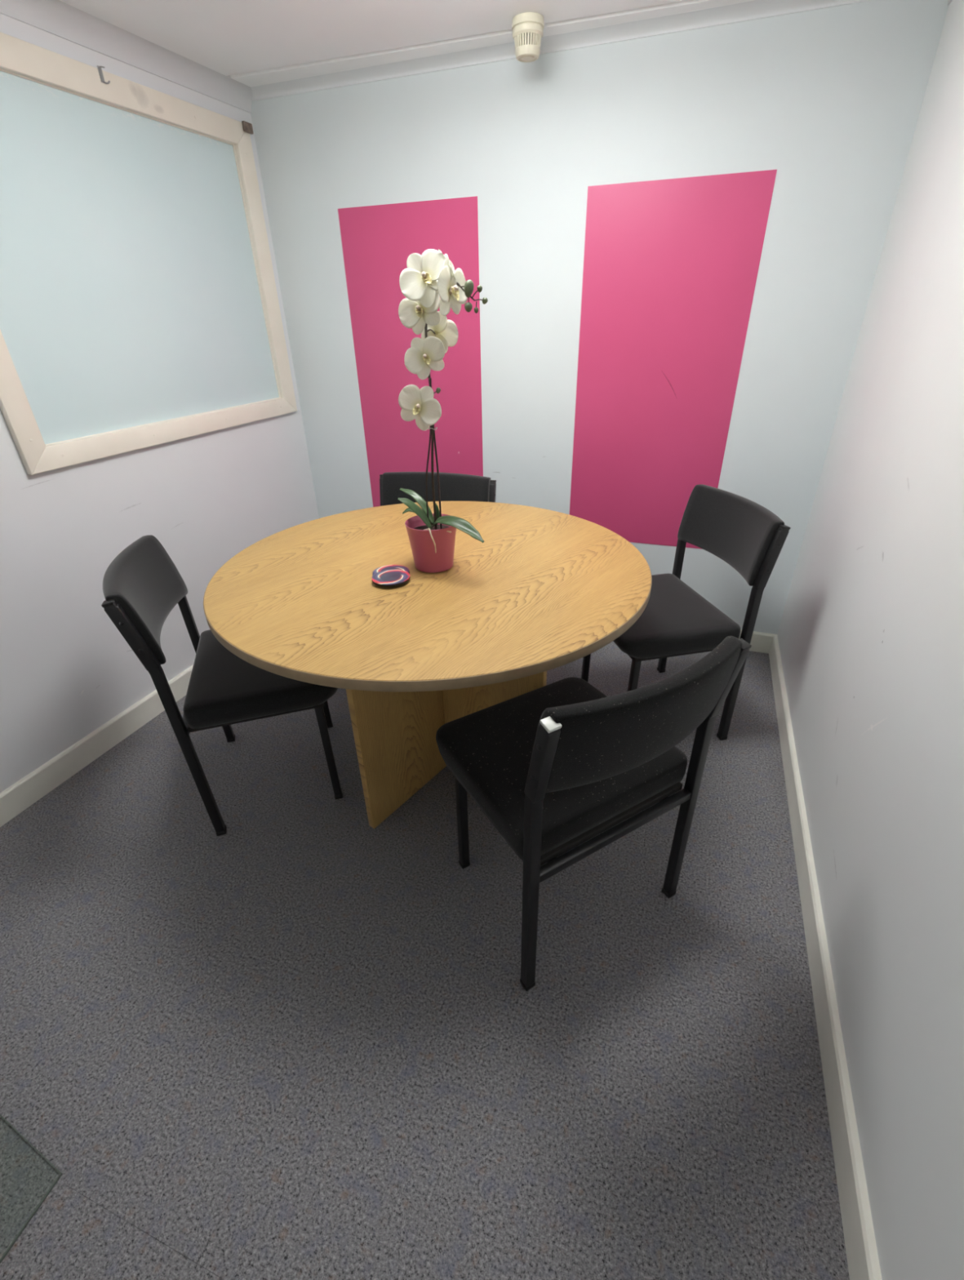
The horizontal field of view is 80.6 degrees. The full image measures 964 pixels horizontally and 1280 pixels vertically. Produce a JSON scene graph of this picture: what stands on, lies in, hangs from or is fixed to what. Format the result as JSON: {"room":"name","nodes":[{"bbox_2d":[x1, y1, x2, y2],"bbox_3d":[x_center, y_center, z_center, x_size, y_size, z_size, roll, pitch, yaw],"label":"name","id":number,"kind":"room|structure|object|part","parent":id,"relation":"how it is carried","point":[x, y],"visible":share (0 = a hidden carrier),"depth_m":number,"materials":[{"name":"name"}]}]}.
{"room":"small meeting room","nodes":[
{"label":"small meeting room","id":0,"kind":"room"},
{"bbox_2d":[0,13,319,792],"bbox_3d":[-1.477,-0.489,1.474,0.100,2.152,3.086,10,32,19],"label":"wall","id":1,"kind":"structure","parent":0,"point":[67,670],"depth_m":1.95,"materials":[{"name":"paint"}]},
{"bbox_2d":[0,665,193,826],"bbox_3d":[-1.400,0.407,1.968,0.015,0.097,3.084,10,32,19],"label":"baseboard","id":2,"kind":"structure","parent":1,"relation":"attached to","point":[35,785],"depth_m":1.98,"materials":[{"name":"beige paint"}]},
{"bbox_2d":[0,0,253,113],"bbox_3d":[-1.420,-1.346,0.949,0.066,0.062,3.085,10,32,19],"label":"trim","id":3,"kind":"structure","parent":1,"relation":"attached to","point":[58,18],"depth_m":1.73,"materials":[{"name":"paint"}]},
{"bbox_2d":[0,31,297,475],"bbox_3d":[-1.130,-1.239,1.941,0.035,1.035,1.273,10,32,19],"label":"window","id":4,"kind":"structure","parent":1,"relation":"in","point":[140,308],"depth_m":1.85,"materials":[{"name":"white glass"}]},
{"bbox_2d":[97,65,110,84],"bbox_3d":[-1.120,-1.674,1.685,0.025,0.039,0.008,-21,35,-30],"label":"wall hook","id":5,"kind":"object","parent":4,"relation":"attached to","point":[100,69],"visible":1,"depth_m":1.68,"materials":[{"name":"grey metal"}]},
{"bbox_3d":[-1.126,-1.672,1.681,0.002,0.036,0.012,9,32,17],"label":"plate","id":6,"kind":"part","parent":5,"relation":"part of","materials":[{"name":"grey metal"}]},
{"bbox_2d":[241,120,253,133],"bbox_3d":[-0.899,-1.967,2.183,0.011,0.031,0.048,9,32,17],"label":"wooden block","id":7,"kind":"object","parent":4,"relation":"attached to","point":[247,127],"visible":1,"depth_m":2.18,"materials":[{"name":"brown wood"}]},
{"bbox_2d":[59,0,754,87],"bbox_3d":[-0.378,-1.253,0.577,2.670,0.120,3.323,9,32,17],"label":"ceiling","id":8,"kind":"structure","parent":0,"point":[253,42],"depth_m":1.69,"materials":[{"name":"paint"}]},
{"bbox_2d":[511,12,544,62],"bbox_3d":[0.137,-1.791,1.694,0.095,0.086,0.095,9,32,17],"label":"smoke detector","id":9,"kind":"object","parent":8,"relation":"attached to","point":[527,28],"visible":1,"depth_m":1.67,"materials":[{"name":"beige plastic"}]},
{"bbox_2d":[514,31,541,48],"bbox_3d":[0.137,-1.782,1.699,0.081,0.026,0.081,9,32,17],"label":"grille","id":10,"kind":"object","parent":9,"relation":"attached to","point":[522,40],"depth_m":1.67,"materials":[{"name":"beige plastic"}]},
{"bbox_2d":[0,640,849,1279],"bbox_3d":[-0.331,0.666,1.683,2.670,0.120,3.323,9,32,17],"label":"floor","id":11,"kind":"structure","parent":0,"point":[303,1040],"depth_m":1.23,"materials":[{"name":"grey carpet"}]},
{"bbox_2d":[0,1114,62,1263],"bbox_3d":[-1.210,1.027,0.969,0.927,0.004,0.550,13,33,23],"label":"floor mat","id":12,"kind":"object","parent":11,"relation":"on","point":[11,1126],"visible":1,"depth_m":1.01,"materials":[{"name":"plastic"}]},
{"bbox_2d":[101,534,342,835],"bbox_3d":[-0.717,0.103,1.754,0.533,0.800,0.486,-10,31,-15],"label":"upholstered chair","id":13,"kind":"object","parent":11,"relation":"on","point":[142,584],"visible":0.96,"depth_m":1.58,"materials":[{"name":"black fabric"}]},
{"bbox_3d":[-0.921,-0.121,1.554,0.120,0.202,0.443,-10,31,-15],"label":"backrest","id":14,"kind":"part","parent":13,"relation":"part of","materials":[{"name":"black fabric"}]},
{"bbox_3d":[-0.827,0.243,1.520,0.085,0.773,0.025,-10,31,-15],"label":"leg","id":15,"kind":"part","parent":13,"relation":"part of","materials":[{"name":"black paint"}]},
{"bbox_3d":[-0.877,0.159,1.728,0.020,0.020,0.435,-10,31,-15],"label":"rail","id":16,"kind":"part","parent":13,"relation":"part of","materials":[{"name":"black metal"}]},
{"bbox_3d":[-0.964,0.029,1.897,0.085,0.773,0.025,-10,31,-15],"label":"leg","id":17,"kind":"part","parent":13,"relation":"part of","materials":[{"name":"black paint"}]},
{"bbox_3d":[-0.663,0.070,1.756,0.417,0.078,0.464,-10,31,-15],"label":"seat","id":18,"kind":"part","parent":13,"relation":"part of","materials":[{"name":"black fabric"}]},
{"bbox_3d":[-0.587,0.159,2.064,0.029,0.365,0.023,-10,31,-15],"label":"leg","id":19,"kind":"part","parent":13,"relation":"part of","materials":[{"name":"black paint"}]},
{"bbox_3d":[-0.472,0.339,1.746,0.029,0.365,0.023,-10,31,-15],"label":"leg","id":20,"kind":"part","parent":13,"relation":"part of","materials":[{"name":"black paint"}]},
{"bbox_2d":[203,501,652,828],"bbox_3d":[-0.132,0.103,1.785,1.193,0.745,1.193,9,32,17],"label":"round table","id":21,"kind":"object","parent":11,"relation":"on","point":[544,590],"visible":0.87,"depth_m":1.45,"materials":[{"name":"brown wood"}]},
{"bbox_2d":[372,564,409,575],"bbox_3d":[-0.244,-0.180,1.528,0.099,0.007,0.099,-18,34,-27],"label":"coaster","id":22,"kind":"object","parent":21,"relation":"on","point":[388,566],"visible":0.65,"depth_m":1.55,"materials":[{"name":"black"}]},
{"bbox_2d":[371,568,409,586],"bbox_3d":[-0.237,-0.162,1.482,0.099,0.007,0.099,9,32,17],"label":"coaster","id":23,"kind":"object","parent":22,"relation":"on","point":[391,577],"visible":1,"depth_m":1.47,"materials":[{"name":"black"}]},
{"bbox_3d":[-0.132,0.114,1.792,0.023,0.720,0.704,20,36,32],"label":"panel","id":24,"kind":"part","parent":21,"relation":"part of","materials":[{"name":"brown wood"}]},
{"bbox_2d":[397,248,488,572],"bbox_3d":[-0.111,-0.508,1.376,0.280,0.721,0.156,9,32,17],"label":"potted orchid","id":25,"kind":"object","parent":21,"relation":"on","point":[430,282],"visible":1,"depth_m":1.29,"materials":[{"name":"plant"}]},
{"bbox_3d":[-0.134,-0.713,1.227,0.008,0.016,0.025,-15,15,28],"label":"flower","id":26,"kind":"part","parent":25,"relation":"part of","materials":[{"name":"plant"}]},
{"bbox_3d":[-0.119,-0.760,1.191,0.009,0.017,0.028,-40,12,11],"label":"flower","id":27,"kind":"part","parent":25,"relation":"part of","materials":[{"name":"plant"}]},
{"bbox_3d":[-0.133,-0.260,1.541,0.140,0.127,0.140,9,32,17],"label":"pot","id":28,"kind":"part","parent":25,"relation":"part of","materials":[{"name":"plastic"}]},
{"bbox_3d":[-0.071,-0.529,1.353,0.133,0.569,0.010,11,32,21],"label":"flower stem","id":29,"kind":"part","parent":25,"relation":"part of","materials":[{"name":"green plant"}]},
{"bbox_3d":[-0.061,-0.736,1.196,0.029,0.018,0.010,16,36,29],"label":"flower","id":30,"kind":"part","parent":25,"relation":"part of","materials":[{"name":"plant"}]},
{"bbox_3d":[0.028,0.159,1.707,0.347,0.720,0.023,16,34,27],"label":"panel","id":31,"kind":"part","parent":21,"relation":"part of","materials":[{"name":"brown wood"}]},
{"bbox_2d":[379,471,496,506],"bbox_3d":[-0.228,-0.202,2.264,0.486,0.800,0.522,7,31,14],"label":"upholstered chair","id":32,"kind":"object","parent":11,"relation":"on","point":[453,486],"visible":0.23,"depth_m":2.26,"materials":[{"name":"black fabric"}]},
{"bbox_2d":[435,635,751,991],"bbox_3d":[0.204,0.316,1.347,0.486,0.800,0.522,-17,34,-26],"label":"upholstered chair","id":33,"kind":"object","parent":11,"relation":"on","point":[554,766],"visible":1,"depth_m":1.18,"materials":[{"name":"black fabric"}]},
{"bbox_3d":[-0.052,0.467,1.507,0.023,0.365,0.029,-17,34,-26],"label":"leg","id":34,"kind":"part","parent":33,"relation":"part of","materials":[{"name":"black paint"}]},
{"bbox_3d":[0.107,0.459,1.105,0.025,0.773,0.062,-17,34,-26],"label":"leg","id":35,"kind":"part","parent":33,"relation":"part of","materials":[{"name":"black paint"}]},
{"bbox_3d":[0.177,0.270,1.373,0.464,0.078,0.417,-17,34,-26],"label":"seat","id":36,"kind":"part","parent":33,"relation":"part of","materials":[{"name":"black fabric"}]},
{"bbox_3d":[0.293,0.416,1.232,0.435,0.020,0.020,-17,34,-26],"label":"rail","id":37,"kind":"part","parent":33,"relation":"part of","materials":[{"name":"black metal"}]},
{"bbox_3d":[0.301,0.142,1.045,0.443,0.202,0.115,-17,34,-26],"label":"backrest","id":38,"kind":"part","parent":33,"relation":"part of","materials":[{"name":"black fabric"}]},
{"bbox_3d":[0.498,0.336,1.302,0.025,0.773,0.062,-17,34,-26],"label":"leg","id":39,"kind":"part","parent":33,"relation":"part of","materials":[{"name":"black paint"}]},
{"bbox_2d":[581,484,791,740],"bbox_3d":[0.638,-0.081,2.017,0.522,0.800,0.486,-7,30,-10],"label":"upholstered chair","id":40,"kind":"object","parent":11,"relation":"on","point":[676,620],"visible":0.82,"depth_m":1.85,"materials":[{"name":"black fabric"}]},
{"bbox_3d":[0.419,0.027,2.250,0.029,0.365,0.023,-7,30,-10],"label":"leg","id":41,"kind":"part","parent":40,"relation":"part of","materials":[{"name":"black paint"}]},
{"bbox_3d":[0.501,0.213,1.924,0.029,0.365,0.023,-7,30,-10],"label":"leg","id":42,"kind":"part","parent":40,"relation":"part of","materials":[{"name":"black paint"}]},
{"bbox_3d":[0.778,-0.214,2.245,0.062,0.773,0.025,-7,30,-10],"label":"leg","id":43,"kind":"part","parent":40,"relation":"part of","materials":[{"name":"black paint"}]},
{"bbox_3d":[0.587,-0.098,1.995,0.417,0.078,0.464,-7,30,-10],"label":"seat","id":44,"kind":"part","parent":40,"relation":"part of","materials":[{"name":"black fabric"}]},
{"bbox_3d":[0.831,-0.365,1.904,0.115,0.202,0.443,-7,30,-10],"label":"backrest","id":45,"kind":"part","parent":40,"relation":"part of","materials":[{"name":"black fabric"}]},
{"bbox_3d":[0.875,0.006,1.859,0.062,0.773,0.025,-7,30,-10],"label":"leg","id":46,"kind":"part","parent":40,"relation":"part of","materials":[{"name":"black paint"}]},
{"bbox_2d":[250,0,948,634],"bbox_3d":[0.216,-1.065,2.400,2.531,2.152,0.100,9,32,17],"label":"wall","id":47,"kind":"structure","parent":0,"point":[830,100],"depth_m":2.03,"materials":[{"name":"paint"}]},
{"bbox_2d":[337,195,483,506],"bbox_3d":[-0.283,-1.131,2.503,0.594,1.270,0.001,9,32,17],"label":"rectangle","id":48,"kind":"object","parent":47,"relation":"attached to","point":[378,241],"visible":0.64,"depth_m":2.42,"materials":[{"name":"paint"}]},
{"bbox_2d":[251,0,871,101],"bbox_3d":[0.168,-1.909,1.825,2.291,0.029,0.062,9,32,17],"label":"trim","id":49,"kind":"structure","parent":47,"relation":"attached to","point":[756,9],"depth_m":1.80,"materials":[{"name":"paint"}]},
{"bbox_2d":[569,168,777,549],"bbox_3d":[0.664,-0.982,2.203,0.598,1.270,0.001,9,32,17],"label":"rectangle","id":50,"kind":"object","parent":47,"relation":"attached to","point":[671,266],"visible":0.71,"depth_m":2.12,"materials":[{"name":"paint"}]},
{"bbox_2d":[738,629,777,653],"bbox_3d":[0.219,-0.149,2.865,2.291,0.097,0.015,9,32,17],"label":"baseboard","id":51,"kind":"structure","parent":47,"relation":"attached to","point":[760,642],"depth_m":2.53,"materials":[{"name":"beige paint"}]},
{"bbox_2d":[777,0,963,1279],"bbox_3d":[0.796,-0.131,0.755,0.100,2.152,3.084,9,32,18],"label":"wall","id":52,"kind":"structure","parent":0,"point":[870,635],"depth_m":1.16,"materials":[{"name":"paint"}]},
{"bbox_2d":[768,635,882,1279],"bbox_3d":[0.763,0.749,1.284,0.015,0.097,3.083,9,32,18],"label":"baseboard","id":53,"kind":"structure","parent":52,"relation":"attached to","point":[862,1256],"depth_m":1.16,"materials":[{"name":"beige paint"}]}
]}

